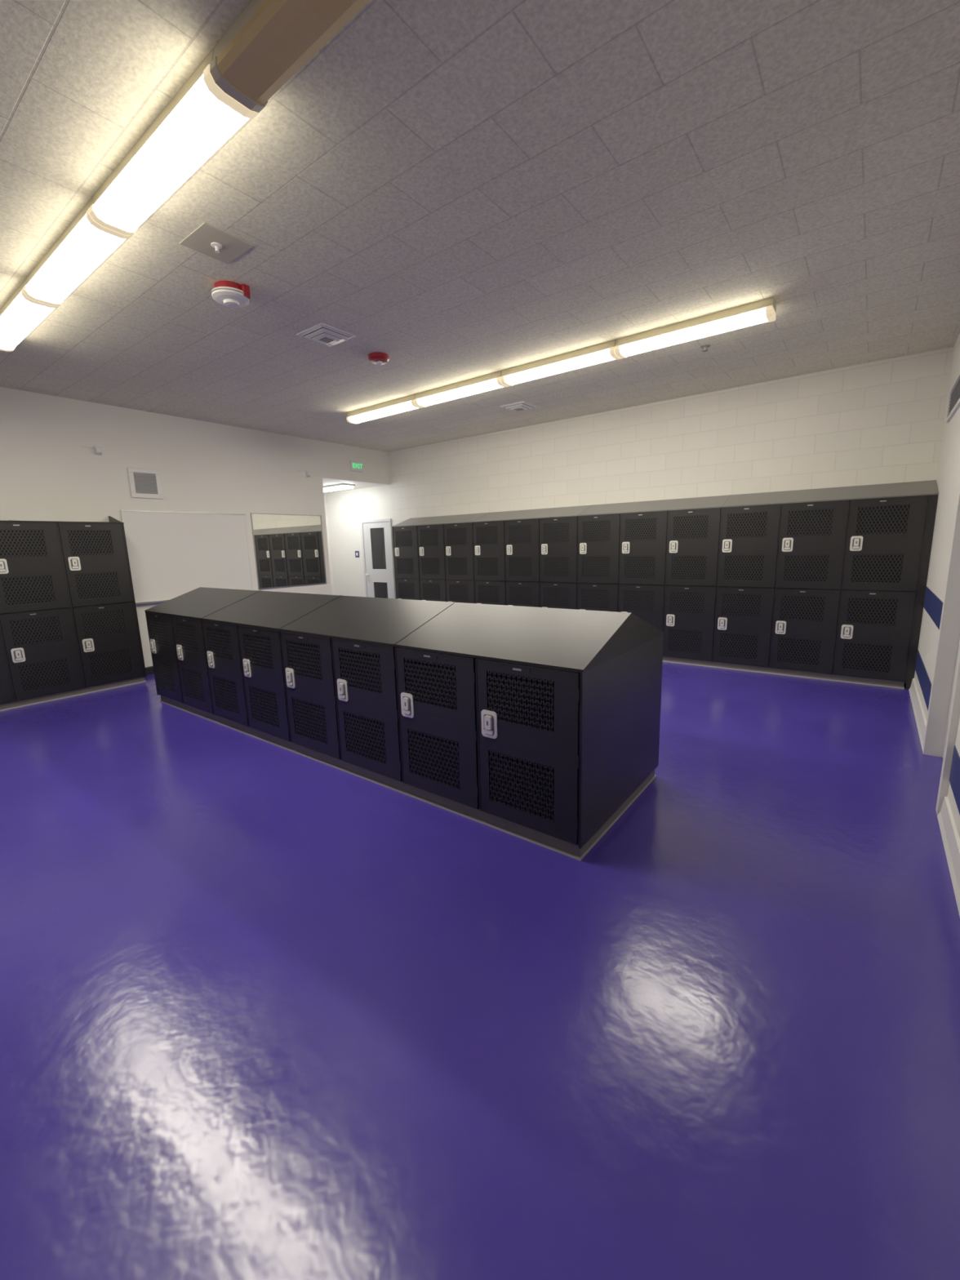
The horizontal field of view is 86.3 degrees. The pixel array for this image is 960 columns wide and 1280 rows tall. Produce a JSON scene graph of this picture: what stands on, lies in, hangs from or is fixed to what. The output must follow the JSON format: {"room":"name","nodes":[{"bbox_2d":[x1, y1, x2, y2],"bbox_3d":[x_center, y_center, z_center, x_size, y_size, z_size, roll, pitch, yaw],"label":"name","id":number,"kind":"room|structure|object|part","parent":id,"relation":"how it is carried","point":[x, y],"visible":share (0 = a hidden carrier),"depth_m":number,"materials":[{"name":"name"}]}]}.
{"room":"locker room","nodes":[
{"label":"locker room","id":0,"kind":"room"},
{"bbox_2d":[0,386,390,666],"bbox_3d":[-4.634,-1.114,6.115,0.150,3.284,9.650,6,13,37],"label":"wall","id":1,"kind":"structure","parent":0,"point":[46,474],"depth_m":6.52,"materials":[{"name":"paint"}]},
{"bbox_2d":[80,445,102,454],"bbox_3d":[-4.507,-2.213,5.944,0.060,0.100,0.190,6,13,37],"label":"sensor","id":2,"kind":"object","parent":1,"relation":"attached to","point":[98,450],"visible":1,"depth_m":5.97,"materials":[{"name":"white plastic"}]},
{"bbox_2d":[127,466,163,498],"bbox_3d":[-4.199,-1.966,6.429,0.018,0.360,0.360,6,13,37],"label":"air vent","id":3,"kind":"object","parent":1,"relation":"in","point":[144,482],"visible":1,"depth_m":6.42,"materials":[{"name":"white metal"}]},
{"bbox_2d":[145,666,154,675],"bbox_3d":[-3.471,0.174,7.731,0.012,0.100,3.120,6,13,37],"label":"baseboard","id":4,"kind":"structure","parent":1,"relation":"attached to","point":[149,670],"depth_m":6.65,"materials":[{"name":"black plastic"}]},
{"bbox_2d":[120,510,253,604],"bbox_3d":[-3.870,-1.142,6.948,0.068,1.155,1.580,6,13,37],"label":"whiteboard","id":5,"kind":"object","parent":1,"relation":"attached to","point":[171,555],"visible":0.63,"depth_m":6.85,"materials":[{"name":"metal"}]},
{"bbox_2d":[250,512,326,589],"bbox_3d":[-2.995,-1.417,8.123,0.016,1.124,1.224,6,13,37],"label":"wall mirror","id":6,"kind":"object","parent":1,"relation":"attached to","point":[289,548],"visible":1,"depth_m":8.08,"materials":[{"name":"clear glass"}]},
{"bbox_2d":[297,470,311,476],"bbox_3d":[-2.797,-2.662,8.167,0.060,0.100,0.190,6,13,37],"label":"sensor","id":7,"kind":"object","parent":1,"relation":"attached to","point":[308,473],"visible":1,"depth_m":8.20,"materials":[{"name":"white plastic"}]},
{"bbox_2d":[349,460,363,471],"bbox_3d":[-2.161,-3.043,8.973,0.048,0.170,0.260,6,13,37],"label":"exit sign","id":8,"kind":"object","parent":1,"relation":"attached to","point":[357,466],"visible":1,"depth_m":8.95,"materials":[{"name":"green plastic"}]},
{"bbox_2d":[323,493,334,595],"bbox_3d":[-3.767,-1.695,10.436,0.150,2.800,1.660,6,13,37],"label":"wall","id":9,"kind":"structure","parent":0,"point":[325,494],"depth_m":10.97,"materials":[{"name":"paint"}]},
{"bbox_2d":[322,479,382,493],"bbox_3d":[-2.986,-2.947,9.672,1.784,0.100,1.510,6,13,37],"label":"ceiling","id":10,"kind":"structure","parent":0,"point":[326,482],"depth_m":9.49,"materials":[{"name":"paint"}]},
{"bbox_2d":[323,483,355,492],"bbox_3d":[-2.834,-2.871,9.705,1.100,0.070,0.280,6,13,37],"label":"ceiling light","id":11,"kind":"object","parent":10,"relation":"attached to","point":[342,486],"visible":0.64,"depth_m":9.46,"materials":[{"name":"white plastic"}]},
{"bbox_2d":[0,662,959,1279],"bbox_3d":[-2.057,0.816,4.627,10.350,0.100,9.800,6,13,37],"label":"floor","id":12,"kind":"structure","parent":0,"point":[268,1011],"depth_m":1.72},
{"bbox_2d":[0,515,146,711],"bbox_3d":[-5.358,-0.194,4.783,0.440,2.000,3.655,6,13,37],"label":"lockers","id":13,"kind":"object","parent":12,"relation":"on","point":[69,624],"visible":1,"depth_m":5.56,"materials":[{"name":"metal"}]},
{"bbox_3d":[-5.001,0.237,4.987,0.036,0.895,0.596,6,13,37],"label":"locker door","id":14,"kind":"part","parent":13,"relation":"part of","materials":[{"name":"metal"}]},
{"bbox_3d":[-4.662,-0.754,5.294,0.036,0.895,0.596,6,13,37],"label":"locker door","id":15,"kind":"part","parent":13,"relation":"part of","materials":[{"name":"metal"}]},
{"bbox_3d":[-4.638,0.140,5.460,0.036,0.895,0.596,6,13,37],"label":"locker door","id":16,"kind":"part","parent":13,"relation":"part of","materials":[{"name":"metal"}]},
{"bbox_2d":[0,520,124,523],"bbox_3d":[-5.391,-1.092,4.623,0.418,0.040,3.655,6,13,37],"label":"hood","id":17,"kind":"object","parent":13,"relation":"attached to","point":[1,521],"depth_m":5.43,"materials":[{"name":"metal"}]},
{"bbox_3d":[-4.298,-0.851,5.766,0.036,0.895,0.596,6,13,37],"label":"locker door","id":18,"kind":"part","parent":13,"relation":"part of","materials":[{"name":"metal"}]},
{"bbox_3d":[-4.275,0.042,5.932,0.036,0.895,0.596,6,13,37],"label":"locker door","id":19,"kind":"part","parent":13,"relation":"part of","materials":[{"name":"metal"}]},
{"bbox_2d":[144,586,664,860],"bbox_3d":[-1.125,0.207,4.301,4.886,1.168,1.196,6,13,37],"label":"lockers","id":20,"kind":"object","parent":12,"relation":"on","point":[539,726],"visible":1,"depth_m":3.04,"materials":[{"name":"metal"}]},
{"bbox_3d":[-3.165,0.170,5.122,0.599,0.862,0.036,6,13,37],"label":"locker door","id":21,"kind":"part","parent":20,"relation":"part of","materials":[{"name":"metal"}]},
{"bbox_3d":[-2.680,0.224,4.761,0.599,0.862,0.036,6,13,37],"label":"locker door","id":22,"kind":"part","parent":20,"relation":"part of","materials":[{"name":"metal"}]},
{"bbox_3d":[-2.196,0.279,4.399,0.599,0.862,0.036,6,13,37],"label":"locker door","id":23,"kind":"part","parent":20,"relation":"part of","materials":[{"name":"metal"}]},
{"bbox_3d":[-1.711,0.333,4.038,0.599,0.862,0.036,6,13,37],"label":"locker door","id":24,"kind":"part","parent":20,"relation":"part of","materials":[{"name":"metal"}]},
{"bbox_3d":[-1.227,0.387,3.676,0.599,0.862,0.036,6,13,37],"label":"locker door","id":25,"kind":"part","parent":20,"relation":"part of","materials":[{"name":"metal"}]},
{"bbox_3d":[-0.743,0.442,3.315,0.599,0.862,0.036,6,13,37],"label":"locker door","id":26,"kind":"part","parent":20,"relation":"part of","materials":[{"name":"metal"}]},
{"bbox_2d":[144,586,664,672],"bbox_3d":[-1.137,-0.266,4.213,4.886,0.206,1.150,6,13,37],"label":"hood","id":27,"kind":"object","parent":20,"relation":"attached to","point":[555,640],"depth_m":3.14,"materials":[{"name":"metal"}]},
{"bbox_3d":[-0.258,0.496,2.954,0.599,0.862,0.036,6,13,37],"label":"locker door","id":28,"kind":"part","parent":20,"relation":"part of","materials":[{"name":"metal"}]},
{"bbox_3d":[0.226,0.550,2.592,0.599,0.862,0.036,6,13,37],"label":"locker door","id":29,"kind":"part","parent":20,"relation":"part of","materials":[{"name":"metal"}]},
{"bbox_2d":[391,480,938,689],"bbox_3d":[1.508,-0.875,7.289,7.328,2.062,0.496,6,13,37],"label":"lockers","id":30,"kind":"object","parent":12,"relation":"on","point":[829,584],"visible":0.8,"depth_m":5.97,"materials":[{"name":"metal"}]},
{"bbox_3d":[-1.310,-1.537,9.026,0.596,0.895,0.036,6,13,37],"label":"locker door","id":31,"kind":"part","parent":30,"relation":"part of","materials":[{"name":"metal"}]},
{"bbox_3d":[-1.286,-0.644,9.192,0.596,0.895,0.036,6,13,37],"label":"locker door","id":32,"kind":"part","parent":30,"relation":"part of","materials":[{"name":"metal"}]},
{"bbox_3d":[-0.828,-1.483,8.666,0.596,0.895,0.036,6,13,37],"label":"locker door","id":33,"kind":"part","parent":30,"relation":"part of","materials":[{"name":"metal"}]},
{"bbox_3d":[-0.804,-0.590,8.832,0.596,0.895,0.036,6,13,37],"label":"locker door","id":34,"kind":"part","parent":30,"relation":"part of","materials":[{"name":"metal"}]},
{"bbox_3d":[-0.346,-1.429,8.306,0.596,0.895,0.036,6,13,37],"label":"locker door","id":35,"kind":"part","parent":30,"relation":"part of","materials":[{"name":"metal"}]},
{"bbox_3d":[-0.322,-0.536,8.472,0.596,0.895,0.036,6,13,37],"label":"locker door","id":36,"kind":"part","parent":30,"relation":"part of","materials":[{"name":"metal"}]},
{"bbox_3d":[0.136,-1.375,7.947,0.596,0.895,0.036,6,13,37],"label":"locker door","id":37,"kind":"part","parent":30,"relation":"part of","materials":[{"name":"metal"}]},
{"bbox_3d":[0.160,-0.481,8.113,0.596,0.895,0.036,6,13,37],"label":"locker door","id":38,"kind":"part","parent":30,"relation":"part of","materials":[{"name":"metal"}]},
{"bbox_3d":[0.618,-1.321,7.587,0.596,0.895,0.036,6,13,37],"label":"locker door","id":39,"kind":"part","parent":30,"relation":"part of","materials":[{"name":"metal"}]},
{"bbox_3d":[0.642,-0.427,7.753,0.596,0.895,0.036,6,13,37],"label":"locker door","id":40,"kind":"part","parent":30,"relation":"part of","materials":[{"name":"metal"}]},
{"bbox_3d":[1.124,-0.373,7.393,0.596,0.895,0.036,6,13,37],"label":"locker door","id":41,"kind":"part","parent":30,"relation":"part of","materials":[{"name":"metal"}]},
{"bbox_3d":[1.101,-1.267,7.227,0.596,0.895,0.036,6,13,37],"label":"locker door","id":42,"kind":"part","parent":30,"relation":"part of","materials":[{"name":"metal"}]},
{"bbox_3d":[1.606,-0.319,7.034,0.596,0.895,0.036,6,13,37],"label":"locker door","id":43,"kind":"part","parent":30,"relation":"part of","materials":[{"name":"metal"}]},
{"bbox_3d":[1.583,-1.213,6.867,0.596,0.895,0.036,6,13,37],"label":"locker door","id":44,"kind":"part","parent":30,"relation":"part of","materials":[{"name":"metal"}]},
{"bbox_3d":[2.088,-0.265,6.674,0.596,0.895,0.036,6,13,37],"label":"locker door","id":45,"kind":"part","parent":30,"relation":"part of","materials":[{"name":"metal"}]},
{"bbox_3d":[2.065,-1.159,6.508,0.596,0.895,0.036,6,13,37],"label":"locker door","id":46,"kind":"part","parent":30,"relation":"part of","materials":[{"name":"metal"}]},
{"bbox_2d":[391,480,938,527],"bbox_3d":[1.490,-1.807,7.125,7.328,0.170,0.474,6,13,37],"label":"hood","id":47,"kind":"object","parent":30,"relation":"attached to","point":[921,489],"depth_m":6.15,"materials":[{"name":"metal"}]},
{"bbox_3d":[2.570,-0.211,6.314,0.596,0.895,0.036,6,13,37],"label":"locker door","id":48,"kind":"part","parent":30,"relation":"part of","materials":[{"name":"metal"}]},
{"bbox_3d":[2.547,-1.104,6.148,0.596,0.895,0.036,6,13,37],"label":"locker door","id":49,"kind":"part","parent":30,"relation":"part of","materials":[{"name":"metal"}]},
{"bbox_3d":[3.053,-0.157,5.955,0.596,0.895,0.036,6,13,37],"label":"locker door","id":50,"kind":"part","parent":30,"relation":"part of","materials":[{"name":"metal"}]},
{"bbox_3d":[3.029,-1.050,5.788,0.596,0.895,0.036,6,13,37],"label":"locker door","id":51,"kind":"part","parent":30,"relation":"part of","materials":[{"name":"metal"}]},
{"bbox_3d":[3.535,-0.103,5.595,0.596,0.895,0.036,6,13,37],"label":"locker door","id":52,"kind":"part","parent":30,"relation":"part of","materials":[{"name":"metal"}]},
{"bbox_3d":[3.511,-0.996,5.429,0.596,0.895,0.036,6,13,37],"label":"locker door","id":53,"kind":"part","parent":30,"relation":"part of","materials":[{"name":"metal"}]},
{"bbox_3d":[4.017,-0.049,5.235,0.596,0.895,0.036,6,13,37],"label":"locker door","id":54,"kind":"part","parent":30,"relation":"part of","materials":[{"name":"metal"}]},
{"bbox_3d":[3.993,-0.942,5.069,0.596,0.895,0.036,6,13,37],"label":"locker door","id":55,"kind":"part","parent":30,"relation":"part of","materials":[{"name":"metal"}]},
{"bbox_2d":[0,0,959,452],"bbox_3d":[-1.453,-2.433,3.492,8.116,0.100,9.800,6,13,37],"label":"ceiling","id":56,"kind":"structure","parent":0,"point":[461,190],"depth_m":2.64,"materials":[{"name":"tile"}]},
{"bbox_2d":[0,278,58,351],"bbox_3d":[-3.324,-2.302,3.678,1.214,0.126,0.196,6,13,37],"label":"fluorescent ceiling light","id":57,"kind":"object","parent":56,"relation":"attached to","point":[20,314],"visible":0.78,"depth_m":3.55,"materials":[{"name":"beige plastic"}]},
{"bbox_2d":[22,195,131,306],"bbox_3d":[-2.350,-2.193,2.951,1.214,0.126,0.196,6,13,37],"label":"fluorescent ceiling light","id":58,"kind":"object","parent":56,"relation":"attached to","point":[85,243],"visible":0.84,"depth_m":2.88,"materials":[{"name":"beige plastic"}]},
{"bbox_2d":[89,48,257,235],"bbox_3d":[-1.376,-2.084,2.225,1.214,0.126,0.196,6,13,37],"label":"fluorescent ceiling light","id":59,"kind":"object","parent":56,"relation":"attached to","point":[200,117],"visible":0.83,"depth_m":2.12,"materials":[{"name":"beige plastic"}]},
{"bbox_2d":[178,222,253,263],"bbox_3d":[-1.516,-2.258,2.950,0.300,0.041,0.280,6,13,37],"label":"ceiling access panel","id":60,"kind":"object","parent":56,"relation":"attached to","point":[206,239],"depth_m":2.93,"materials":[{"name":"white metal"}]},
{"bbox_2d":[210,280,250,307],"bbox_3d":[-1.678,-2.311,3.447,0.244,0.110,0.244,6,13,37],"label":"smoke detector","id":61,"kind":"object","parent":56,"relation":"attached to","point":[230,294],"visible":1,"depth_m":3.39,"materials":[{"name":"white plastic"}]},
{"bbox_2d":[209,0,370,112],"bbox_3d":[-0.402,-1.974,1.498,1.214,0.126,0.196,6,13,37],"label":"fluorescent ceiling light","id":62,"kind":"object","parent":56,"relation":"attached to","point":[270,41],"visible":1,"depth_m":1.68,"materials":[{"name":"beige metal"}]},
{"bbox_2d":[296,323,355,346],"bbox_3d":[-1.273,-2.506,4.246,0.340,0.040,0.340,6,13,37],"label":"air diffuser","id":63,"kind":"object","parent":56,"relation":"in","point":[322,333],"depth_m":4.20,"materials":[{"name":"white metal"}]},
{"bbox_2d":[368,351,389,364],"bbox_3d":[-0.936,-2.590,4.736,0.190,0.072,0.190,6,13,37],"label":"fire alarm strobe","id":64,"kind":"object","parent":56,"relation":"attached to","point":[375,357],"visible":1,"depth_m":4.68,"materials":[{"name":"red plastic"}]},
{"bbox_2d":[346,394,422,424],"bbox_3d":[-1.198,-2.862,6.382,1.214,0.126,0.196,6,13,37],"label":"fluorescent ceiling light","id":65,"kind":"object","parent":56,"relation":"attached to","point":[406,403],"visible":0.86,"depth_m":6.31,"materials":[{"name":"beige plastic"}]},
{"bbox_2d":[413,370,508,407],"bbox_3d":[-0.224,-2.753,5.655,1.214,0.126,0.196,6,13,37],"label":"fluorescent ceiling light","id":66,"kind":"object","parent":56,"relation":"attached to","point":[491,381],"visible":0.86,"depth_m":5.58,"materials":[{"name":"beige plastic"}]},
{"bbox_2d":[500,400,538,412],"bbox_3d":[0.508,-2.994,6.611,0.360,0.040,0.360,6,13,37],"label":"air diffuser","id":67,"kind":"object","parent":56,"relation":"in","point":[521,406],"depth_m":6.55,"materials":[{"name":"white metal"}]},
{"bbox_2d":[500,339,621,386],"bbox_3d":[0.749,-2.643,4.928,1.214,0.126,0.196,6,13,37],"label":"fluorescent ceiling light","id":68,"kind":"object","parent":56,"relation":"attached to","point":[604,352],"visible":0.84,"depth_m":4.84,"materials":[{"name":"beige plastic"}]},
{"bbox_2d":[614,297,776,358],"bbox_3d":[1.723,-2.534,4.202,1.214,0.126,0.196,6,13,37],"label":"fluorescent ceiling light","id":69,"kind":"object","parent":56,"relation":"attached to","point":[762,311],"visible":1,"depth_m":4.10,"materials":[{"name":"beige plastic"}]},
{"bbox_2d":[700,344,710,351],"bbox_3d":[2.071,-2.680,4.706,0.080,0.042,0.080,6,13,37],"label":"sprinkler head","id":70,"kind":"object","parent":56,"relation":"attached to","point":[704,347],"visible":1,"depth_m":4.69},
{"bbox_2d":[326,346,954,596],"bbox_3d":[0.663,-1.642,8.196,9.900,3.284,0.150,6,13,37],"label":"wall","id":71,"kind":"structure","parent":0,"point":[877,422],"depth_m":6.43,"materials":[{"name":"paint"}]},
{"bbox_2d":[355,551,359,557],"bbox_3d":[-2.525,-1.764,10.521,0.120,0.130,0.011,6,13,37],"label":"room sign","id":72,"kind":"object","parent":71,"relation":"attached to","point":[357,553],"visible":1,"depth_m":10.52,"materials":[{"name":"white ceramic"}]},
{"bbox_2d":[362,521,392,598],"bbox_3d":[-2.015,-1.311,10.215,0.750,2.015,0.019,6,13,37],"label":"leaf","id":73,"kind":"object","parent":71,"relation":"attached to","point":[375,535],"visible":0.66,"depth_m":10.16,"materials":[{"name":"paint"}]},
{"bbox_2d":[360,518,395,598],"bbox_3d":[-2.018,-1.333,10.207,0.860,2.080,0.030,6,13,37],"label":"frame","id":74,"kind":"object","parent":71,"relation":"attached to","point":[388,520],"visible":0.76,"depth_m":10.00,"materials":[{"name":"paint"}]},
{"bbox_2d":[914,333,959,839],"bbox_3d":[1.770,-0.413,1.429,0.150,3.284,9.800,6,13,37],"label":"wall","id":75,"kind":"structure","parent":0,"point":[948,479],"depth_m":4.24,"materials":[{"name":"paint"}]},
{"bbox_2d":[908,678,926,748],"bbox_3d":[3.762,0.589,4.400,0.030,0.125,1.840,6,13,37],"label":"baseboard","id":76,"kind":"structure","parent":75,"relation":"attached to","point":[921,721],"depth_m":4.30,"materials":[{"name":"white ceramic"}]},
{"bbox_2d":[915,586,959,814],"bbox_3d":[1.615,0.607,1.504,0.004,0.820,8.900,6,13,37],"label":"trim","id":77,"kind":"structure","parent":75,"relation":"attached to","point":[933,605],"depth_m":4.01,"materials":[{"name":"blue paint"}]},
{"bbox_2d":[922,485,959,815],"bbox_3d":[2.910,-0.167,3.020,0.179,2.160,1.080,6,13,37],"label":"frame","id":78,"kind":"object","parent":75,"relation":"attached to","point":[948,637],"visible":0.67,"depth_m":3.45,"materials":[{"name":"white metal"}]},
{"bbox_2d":[937,796,959,915],"bbox_3d":[0.714,1.407,0.438,0.030,0.125,6.090,6,13,37],"label":"baseboard","id":79,"kind":"structure","parent":75,"relation":"attached to","point":[951,841],"depth_m":2.47,"materials":[{"name":"white ceramic"}]},
{"bbox_2d":[942,639,959,758],"bbox_3d":[2.936,-0.132,3.007,0.049,2.075,0.932,6,13,37],"label":"leaf","id":80,"kind":"object","parent":75,"relation":"attached to","point":[959,639],"visible":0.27,"depth_m":3.47,"materials":[{"name":"paint"}]},
{"bbox_2d":[946,372,959,422],"bbox_3d":[3.902,-2.019,4.188,0.020,0.280,1.100,6,13,37],"label":"air vent","id":81,"kind":"object","parent":75,"relation":"in","point":[953,404],"visible":1,"depth_m":4.32,"materials":[{"name":"white metal"}]}
]}

